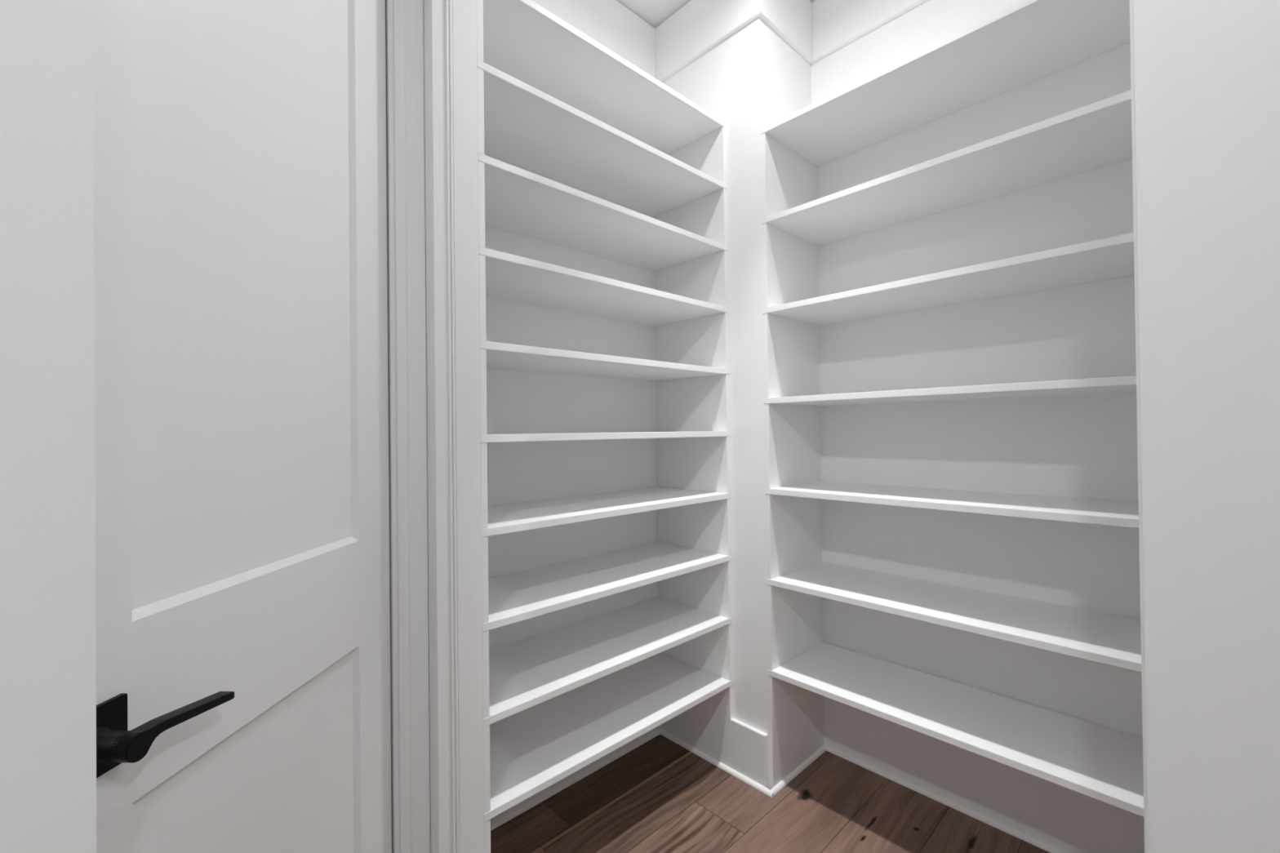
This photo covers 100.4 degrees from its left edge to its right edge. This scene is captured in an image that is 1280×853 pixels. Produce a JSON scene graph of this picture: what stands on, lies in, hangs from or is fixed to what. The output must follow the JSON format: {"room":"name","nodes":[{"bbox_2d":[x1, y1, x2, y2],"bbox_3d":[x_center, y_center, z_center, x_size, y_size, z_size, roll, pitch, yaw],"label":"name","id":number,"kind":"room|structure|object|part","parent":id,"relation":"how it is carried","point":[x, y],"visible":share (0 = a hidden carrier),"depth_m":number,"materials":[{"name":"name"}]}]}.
{"room":"food storage area","nodes":[
{"label":"food storage area","id":0,"kind":"room"},
{"bbox_2d":[0,0,96,852],"bbox_3d":[-0.668,-0.224,0.145,0.729,3.098,0.203,0,-1,-43],"label":"wall","id":1,"kind":"structure","parent":0,"point":[48,656],"depth_m":0.35,"materials":[{"name":"white paint"}]},
{"bbox_2d":[422,0,431,852],"bbox_3d":[-1.750,-0.210,0.289,3.256,3.098,0.115,0,-1,-43],"label":"wall","id":2,"kind":"structure","parent":0,"point":[423,0],"depth_m":1.35,"materials":[{"name":"white paint"}]},
{"bbox_2d":[93,0,391,852],"bbox_3d":[-0.615,0.102,0.923,0.103,2.440,0.746,-1,0,3],"label":"door","id":3,"kind":"structure","parent":2,"relation":"in","point":[242,588],"depth_m":0.87,"materials":[{"name":"white paint"}]},
{"bbox_3d":[-0.639,0.371,0.619,0.009,0.082,0.082,-1,0,3],"label":"handle","id":4,"kind":"part","parent":3,"relation":"part of","materials":[{"name":"black metal"}]},
{"bbox_3d":[-0.584,0.370,0.676,0.021,0.032,0.150,-1,0,3],"label":"lever","id":5,"kind":"part","parent":3,"relation":"part of","materials":[{"name":"black metal"}]},
{"bbox_3d":[-0.649,-0.369,0.926,0.026,1.236,0.494,-1,0,3],"label":"panel","id":6,"kind":"part","parent":3,"relation":"part of","materials":[{"name":"white paint"}]},
{"bbox_3d":[-0.646,0.363,0.921,0.036,0.228,0.494,-1,0,3],"label":"rail","id":7,"kind":"part","parent":3,"relation":"part of","materials":[{"name":"white paint"}]},
{"bbox_3d":[-0.636,0.775,0.918,0.026,0.596,0.494,-1,0,3],"label":"panel","id":8,"kind":"part","parent":3,"relation":"part of","materials":[{"name":"white paint"}]},
{"bbox_2d":[385,0,399,852],"bbox_3d":[-0.635,0.099,1.338,0.016,2.470,0.115,0,-1,-43],"label":"trim","id":9,"kind":"structure","parent":2,"relation":"attached to","point":[388,3],"depth_m":1.30,"materials":[{"name":"white paint"}]},
{"bbox_2d":[392,0,430,852],"bbox_3d":[-0.563,0.053,1.315,0.068,2.560,0.018,0,-1,-43],"label":"trim","id":10,"kind":"structure","parent":2,"relation":"attached to","point":[410,299],"depth_m":1.31,"materials":[{"name":"white paint"}]},
{"bbox_2d":[484,0,660,823],"bbox_3d":[-0.153,-0.214,2.207,1.536,3.098,0.115,0,-1,-43],"label":"wall","id":11,"kind":"structure","parent":0,"point":[518,402],"depth_m":2.00,"materials":[{"name":"white paint"}]},
{"bbox_2d":[490,728,660,831],"bbox_3d":[-0.271,1.327,1.979,1.003,0.014,0.014,0,-1,-43],"label":"trim","id":12,"kind":"structure","parent":11,"relation":"attached to","point":[506,818],"depth_m":1.99,"materials":[{"name":"white paint"}]},
{"bbox_2d":[531,0,655,78],"bbox_3d":[-0.310,-1.625,1.993,1.023,0.238,0.018,0,-1,-43],"label":"trim","id":13,"kind":"structure","parent":11,"relation":"attached to","point":[609,23],"depth_m":2.17,"materials":[{"name":"white paint"}]},
{"bbox_2d":[616,0,814,28],"bbox_3d":[-0.046,-1.843,-0.390,5.009,0.120,6.050,0,-1,-43],"label":"ceiling","id":14,"kind":"structure","parent":0,"point":[655,12],"depth_m":2.25,"materials":[{"name":"white paint"}]},
{"bbox_2d":[656,0,811,788],"bbox_3d":[0.407,-0.220,2.288,0.380,3.098,0.538,0,-1,-43],"label":"wall","id":15,"kind":"structure","parent":0,"point":[753,79],"depth_m":2.03,"materials":[{"name":"white paint"}]},
{"bbox_2d":[654,0,763,81],"bbox_3d":[0.253,-1.630,2.155,0.018,0.238,0.556,0,-1,-43],"label":"trim","id":16,"kind":"structure","parent":15,"relation":"attached to","point":[698,26],"depth_m":2.17,"materials":[{"name":"white paint"}]},
{"bbox_2d":[660,728,773,797],"bbox_3d":[0.279,1.322,2.116,0.014,0.014,0.570,0,-1,-43],"label":"trim","id":17,"kind":"structure","parent":15,"relation":"attached to","point":[757,786],"depth_m":2.08,"materials":[{"name":"white paint"}]},
{"bbox_2d":[730,718,768,788],"bbox_3d":[0.409,1.227,2.002,0.019,0.200,0.157,0,-1,-43],"label":"baseboard","id":18,"kind":"structure","parent":15,"relation":"attached to","point":[748,744],"depth_m":1.99,"materials":[{"name":"white paint"}]},
{"bbox_2d":[759,0,813,62],"bbox_3d":[0.576,-1.634,2.090,0.362,0.238,0.018,0,-1,-43],"label":"trim","id":19,"kind":"structure","parent":15,"relation":"attached to","point":[792,20],"depth_m":2.11,"materials":[{"name":"white paint"}]},
{"bbox_2d":[490,734,1049,852],"bbox_3d":[-0.010,1.374,-0.413,5.009,0.120,6.050,0,-1,-43],"label":"floor","id":20,"kind":"structure","parent":0,"point":[660,796],"depth_m":1.81,"materials":[{"name":"brown wood"}]},
{"bbox_2d":[475,0,733,852],"bbox_3d":[-0.159,0.075,1.854,1.041,2.514,0.382,0,-1,-43],"label":"shelves","id":21,"kind":"object","parent":20,"relation":"on","point":[554,102],"visible":0.76,"depth_m":1.84,"materials":[{"name":"white paint"}]},
{"bbox_3d":[-0.543,-1.050,1.512,0.019,0.220,0.381,0,-1,-43],"label":"panel","id":22,"kind":"part","parent":21,"relation":"part of","materials":[{"name":"white paint"}]},
{"bbox_3d":[-0.540,-0.809,1.510,0.019,0.220,0.381,0,-1,-43],"label":"panel","id":23,"kind":"part","parent":21,"relation":"part of","materials":[{"name":"white paint"}]},
{"bbox_3d":[-0.538,-0.568,1.508,0.019,0.220,0.381,0,-1,-43],"label":"panel","id":24,"kind":"part","parent":21,"relation":"part of","materials":[{"name":"white paint"}]},
{"bbox_3d":[-0.535,-0.327,1.507,0.019,0.220,0.381,0,-1,-43],"label":"panel","id":25,"kind":"part","parent":21,"relation":"part of","materials":[{"name":"white paint"}]},
{"bbox_3d":[-0.532,-0.087,1.505,0.019,0.220,0.381,0,-1,-43],"label":"panel","id":26,"kind":"part","parent":21,"relation":"part of","materials":[{"name":"white paint"}]},
{"bbox_3d":[-0.530,0.154,1.503,0.019,0.220,0.381,0,-1,-43],"label":"panel","id":27,"kind":"part","parent":21,"relation":"part of","materials":[{"name":"white paint"}]},
{"bbox_3d":[-0.527,0.395,1.502,0.019,0.220,0.381,0,-1,-43],"label":"panel","id":28,"kind":"part","parent":21,"relation":"part of","materials":[{"name":"white paint"}]},
{"bbox_3d":[-0.524,0.635,1.500,0.019,0.220,0.381,0,-1,-43],"label":"panel","id":29,"kind":"part","parent":21,"relation":"part of","materials":[{"name":"white paint"}]},
{"bbox_3d":[-0.521,0.876,1.498,0.019,0.220,0.381,0,-1,-43],"label":"panel","id":30,"kind":"part","parent":21,"relation":"part of","materials":[{"name":"white paint"}]},
{"bbox_3d":[-0.518,1.170,1.496,0.019,0.327,0.381,0,-1,-43],"label":"panel","id":31,"kind":"part","parent":21,"relation":"part of","materials":[{"name":"white paint"}]},
{"bbox_3d":[-0.170,-0.931,1.862,1.041,0.021,0.382,0,-1,-43],"label":"shelf","id":32,"kind":"part","parent":21,"relation":"part of","materials":[{"name":"white paint"}]},
{"bbox_3d":[-0.167,-0.690,1.860,1.041,0.021,0.382,0,-1,-43],"label":"shelf","id":33,"kind":"part","parent":21,"relation":"part of","materials":[{"name":"white paint"}]},
{"bbox_3d":[-0.165,-0.449,1.858,1.041,0.021,0.382,0,-1,-43],"label":"shelf","id":34,"kind":"part","parent":21,"relation":"part of","materials":[{"name":"white paint"}]},
{"bbox_3d":[-0.162,-0.209,1.857,1.041,0.021,0.382,0,-1,-43],"label":"shelf","id":35,"kind":"part","parent":21,"relation":"part of","materials":[{"name":"white paint"}]},
{"bbox_3d":[-0.173,-1.171,1.863,1.041,0.021,0.382,0,-1,-43],"label":"shelf","id":36,"kind":"part","parent":21,"relation":"part of","materials":[{"name":"white paint"}]},
{"bbox_3d":[-0.159,0.032,1.855,1.041,0.021,0.382,0,-1,-43],"label":"shelf","id":37,"kind":"part","parent":21,"relation":"part of","materials":[{"name":"white paint"}]},
{"bbox_3d":[-0.157,0.273,1.853,1.041,0.021,0.382,0,-1,-43],"label":"shelf","id":38,"kind":"part","parent":21,"relation":"part of","materials":[{"name":"white paint"}]},
{"bbox_3d":[-0.154,0.513,1.851,1.041,0.021,0.382,0,-1,-43],"label":"shelf","id":39,"kind":"part","parent":21,"relation":"part of","materials":[{"name":"white paint"}]},
{"bbox_3d":[-0.151,0.754,1.850,1.041,0.021,0.382,0,-1,-43],"label":"shelf","id":40,"kind":"part","parent":21,"relation":"part of","materials":[{"name":"white paint"}]},
{"bbox_3d":[-0.149,0.995,1.848,1.041,0.021,0.382,0,-1,-43],"label":"shelf","id":41,"kind":"part","parent":21,"relation":"part of","materials":[{"name":"white paint"}]},
{"bbox_3d":[0.202,-0.812,2.212,0.019,0.220,0.381,0,-1,-43],"label":"panel","id":42,"kind":"part","parent":21,"relation":"part of","materials":[{"name":"white paint"}]},
{"bbox_3d":[0.205,-0.571,2.210,0.019,0.220,0.381,0,-1,-43],"label":"panel","id":43,"kind":"part","parent":21,"relation":"part of","materials":[{"name":"white paint"}]},
{"bbox_3d":[0.207,-0.331,2.209,0.019,0.220,0.381,0,-1,-43],"label":"panel","id":44,"kind":"part","parent":21,"relation":"part of","materials":[{"name":"white paint"}]},
{"bbox_3d":[0.210,-0.090,2.207,0.019,0.220,0.381,0,-1,-43],"label":"panel","id":45,"kind":"part","parent":21,"relation":"part of","materials":[{"name":"white paint"}]},
{"bbox_3d":[0.213,0.151,2.205,0.019,0.220,0.381,0,-1,-43],"label":"panel","id":46,"kind":"part","parent":21,"relation":"part of","materials":[{"name":"white paint"}]},
{"bbox_3d":[0.216,0.391,2.204,0.019,0.220,0.381,0,-1,-43],"label":"panel","id":47,"kind":"part","parent":21,"relation":"part of","materials":[{"name":"white paint"}]},
{"bbox_3d":[0.218,0.632,2.202,0.019,0.220,0.381,0,-1,-43],"label":"panel","id":48,"kind":"part","parent":21,"relation":"part of","materials":[{"name":"white paint"}]},
{"bbox_3d":[0.224,1.167,2.198,0.019,0.327,0.381,0,-1,-43],"label":"panel","id":49,"kind":"part","parent":21,"relation":"part of","materials":[{"name":"white paint"}]},
{"bbox_3d":[0.221,0.873,2.200,0.019,0.220,0.381,0,-1,-43],"label":"panel","id":50,"kind":"part","parent":21,"relation":"part of","materials":[{"name":"white paint"}]},
{"bbox_3d":[0.199,-1.053,2.214,0.019,0.220,0.381,0,-1,-43],"label":"panel","id":51,"kind":"part","parent":21,"relation":"part of","materials":[{"name":"white paint"}]},
{"bbox_2d":[760,0,1143,817],"bbox_3d":[1.032,0.105,1.629,0.381,2.424,1.271,0,-1,-43],"label":"shelves","id":52,"kind":"object","parent":20,"relation":"on","point":[1026,42],"visible":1,"depth_m":1.69,"materials":[{"name":"white paint"}]},
{"bbox_3d":[0.591,-0.923,2.091,0.380,0.310,0.019,0,-1,-43],"label":"panel","id":53,"kind":"part","parent":52,"relation":"part of","materials":[{"name":"white paint"}]},
{"bbox_3d":[0.595,-0.591,2.089,0.380,0.310,0.019,0,-1,-43],"label":"panel","id":54,"kind":"part","parent":52,"relation":"part of","materials":[{"name":"white paint"}]},
{"bbox_3d":[0.598,-0.260,2.086,0.380,0.310,0.019,0,-1,-43],"label":"panel","id":55,"kind":"part","parent":52,"relation":"part of","materials":[{"name":"white paint"}]},
{"bbox_3d":[0.602,0.071,2.084,0.380,0.310,0.019,0,-1,-43],"label":"panel","id":56,"kind":"part","parent":52,"relation":"part of","materials":[{"name":"white paint"}]},
{"bbox_3d":[0.606,0.402,2.082,0.380,0.310,0.019,0,-1,-43],"label":"panel","id":57,"kind":"part","parent":52,"relation":"part of","materials":[{"name":"white paint"}]},
{"bbox_3d":[0.609,0.733,2.079,0.380,0.310,0.019,0,-1,-43],"label":"panel","id":58,"kind":"part","parent":52,"relation":"part of","materials":[{"name":"white paint"}]},
{"bbox_3d":[0.614,1.117,2.076,0.380,0.416,0.019,0,-1,-43],"label":"panel","id":59,"kind":"part","parent":52,"relation":"part of","materials":[{"name":"white paint"}]},
{"bbox_3d":[1.019,-1.096,1.637,0.381,0.021,1.271,0,-1,-43],"label":"shelf","id":60,"kind":"part","parent":52,"relation":"part of","materials":[{"name":"white paint"}]},
{"bbox_3d":[1.022,-0.765,1.635,0.381,0.021,1.271,0,-1,-43],"label":"shelf","id":61,"kind":"part","parent":52,"relation":"part of","materials":[{"name":"white paint"}]},
{"bbox_3d":[1.026,-0.434,1.632,0.381,0.021,1.271,0,-1,-43],"label":"shelf","id":62,"kind":"part","parent":52,"relation":"part of","materials":[{"name":"white paint"}]},
{"bbox_3d":[1.030,-0.103,1.630,0.381,0.021,1.271,0,-1,-43],"label":"shelf","id":63,"kind":"part","parent":52,"relation":"part of","materials":[{"name":"white paint"}]},
{"bbox_3d":[1.034,0.228,1.628,0.381,0.021,1.271,0,-1,-43],"label":"shelf","id":64,"kind":"part","parent":52,"relation":"part of","materials":[{"name":"white paint"}]},
{"bbox_3d":[1.037,0.560,1.625,0.381,0.021,1.271,0,-1,-43],"label":"shelf","id":65,"kind":"part","parent":52,"relation":"part of","materials":[{"name":"white paint"}]},
{"bbox_3d":[1.041,0.891,1.623,0.381,0.021,1.271,0,-1,-43],"label":"shelf","id":66,"kind":"part","parent":52,"relation":"part of","materials":[{"name":"white paint"}]},
{"bbox_2d":[810,0,1144,852],"bbox_3d":[1.058,-0.230,1.960,0.115,3.098,1.909,0,-1,-43],"label":"wall","id":67,"kind":"structure","parent":0,"point":[1080,446],"depth_m":1.78,"materials":[{"name":"white paint"}]},
{"bbox_2d":[770,744,826,795],"bbox_3d":[0.620,1.318,2.057,0.399,0.014,0.014,0,-1,-43],"label":"trim","id":68,"kind":"structure","parent":67,"relation":"attached to","point":[804,765],"depth_m":2.04,"materials":[{"name":"white paint"}]},
{"bbox_2d":[808,0,927,64],"bbox_3d":[1.145,-1.643,1.766,0.018,0.238,1.271,0,-1,-43],"label":"trim","id":69,"kind":"structure","parent":67,"relation":"attached to","point":[836,24],"depth_m":2.11,"materials":[{"name":"white paint"}]},
{"bbox_2d":[824,744,1066,852],"bbox_3d":[1.179,1.309,1.746,0.014,0.014,1.233,0,-1,-43],"label":"trim","id":70,"kind":"structure","parent":67,"relation":"attached to","point":[1045,846],"depth_m":1.85,"materials":[{"name":"white paint"}]},
{"bbox_3d":[0.620,-0.237,0.212,0.082,3.098,5.850,0,-1,-43],"label":"wall","id":71,"kind":"structure","parent":0,"visible":0},
{"bbox_2d":[423,0,452,852],"bbox_3d":[-0.502,-0.028,1.318,0.031,2.720,0.060,0,-1,-43],"label":"trim","id":72,"kind":"structure","parent":71,"relation":"attached to","point":[433,10],"depth_m":1.30,"materials":[{"name":"white paint"}]},
{"bbox_2d":[444,0,484,852],"bbox_3d":[-0.440,0.021,1.335,0.081,2.620,0.013,0,-1,-43],"label":"trim","id":73,"kind":"structure","parent":71,"relation":"attached to","point":[460,15],"depth_m":1.33,"materials":[{"name":"white paint"}]},
{"bbox_2d":[1129,0,1279,852],"bbox_3d":[0.422,-0.045,0.340,0.031,2.720,0.153,0,-1,-43],"label":"wall","id":74,"kind":"structure","parent":71,"relation":"attached to","point":[1205,74],"depth_m":0.36,"materials":[{"name":"white paint"}]}
]}

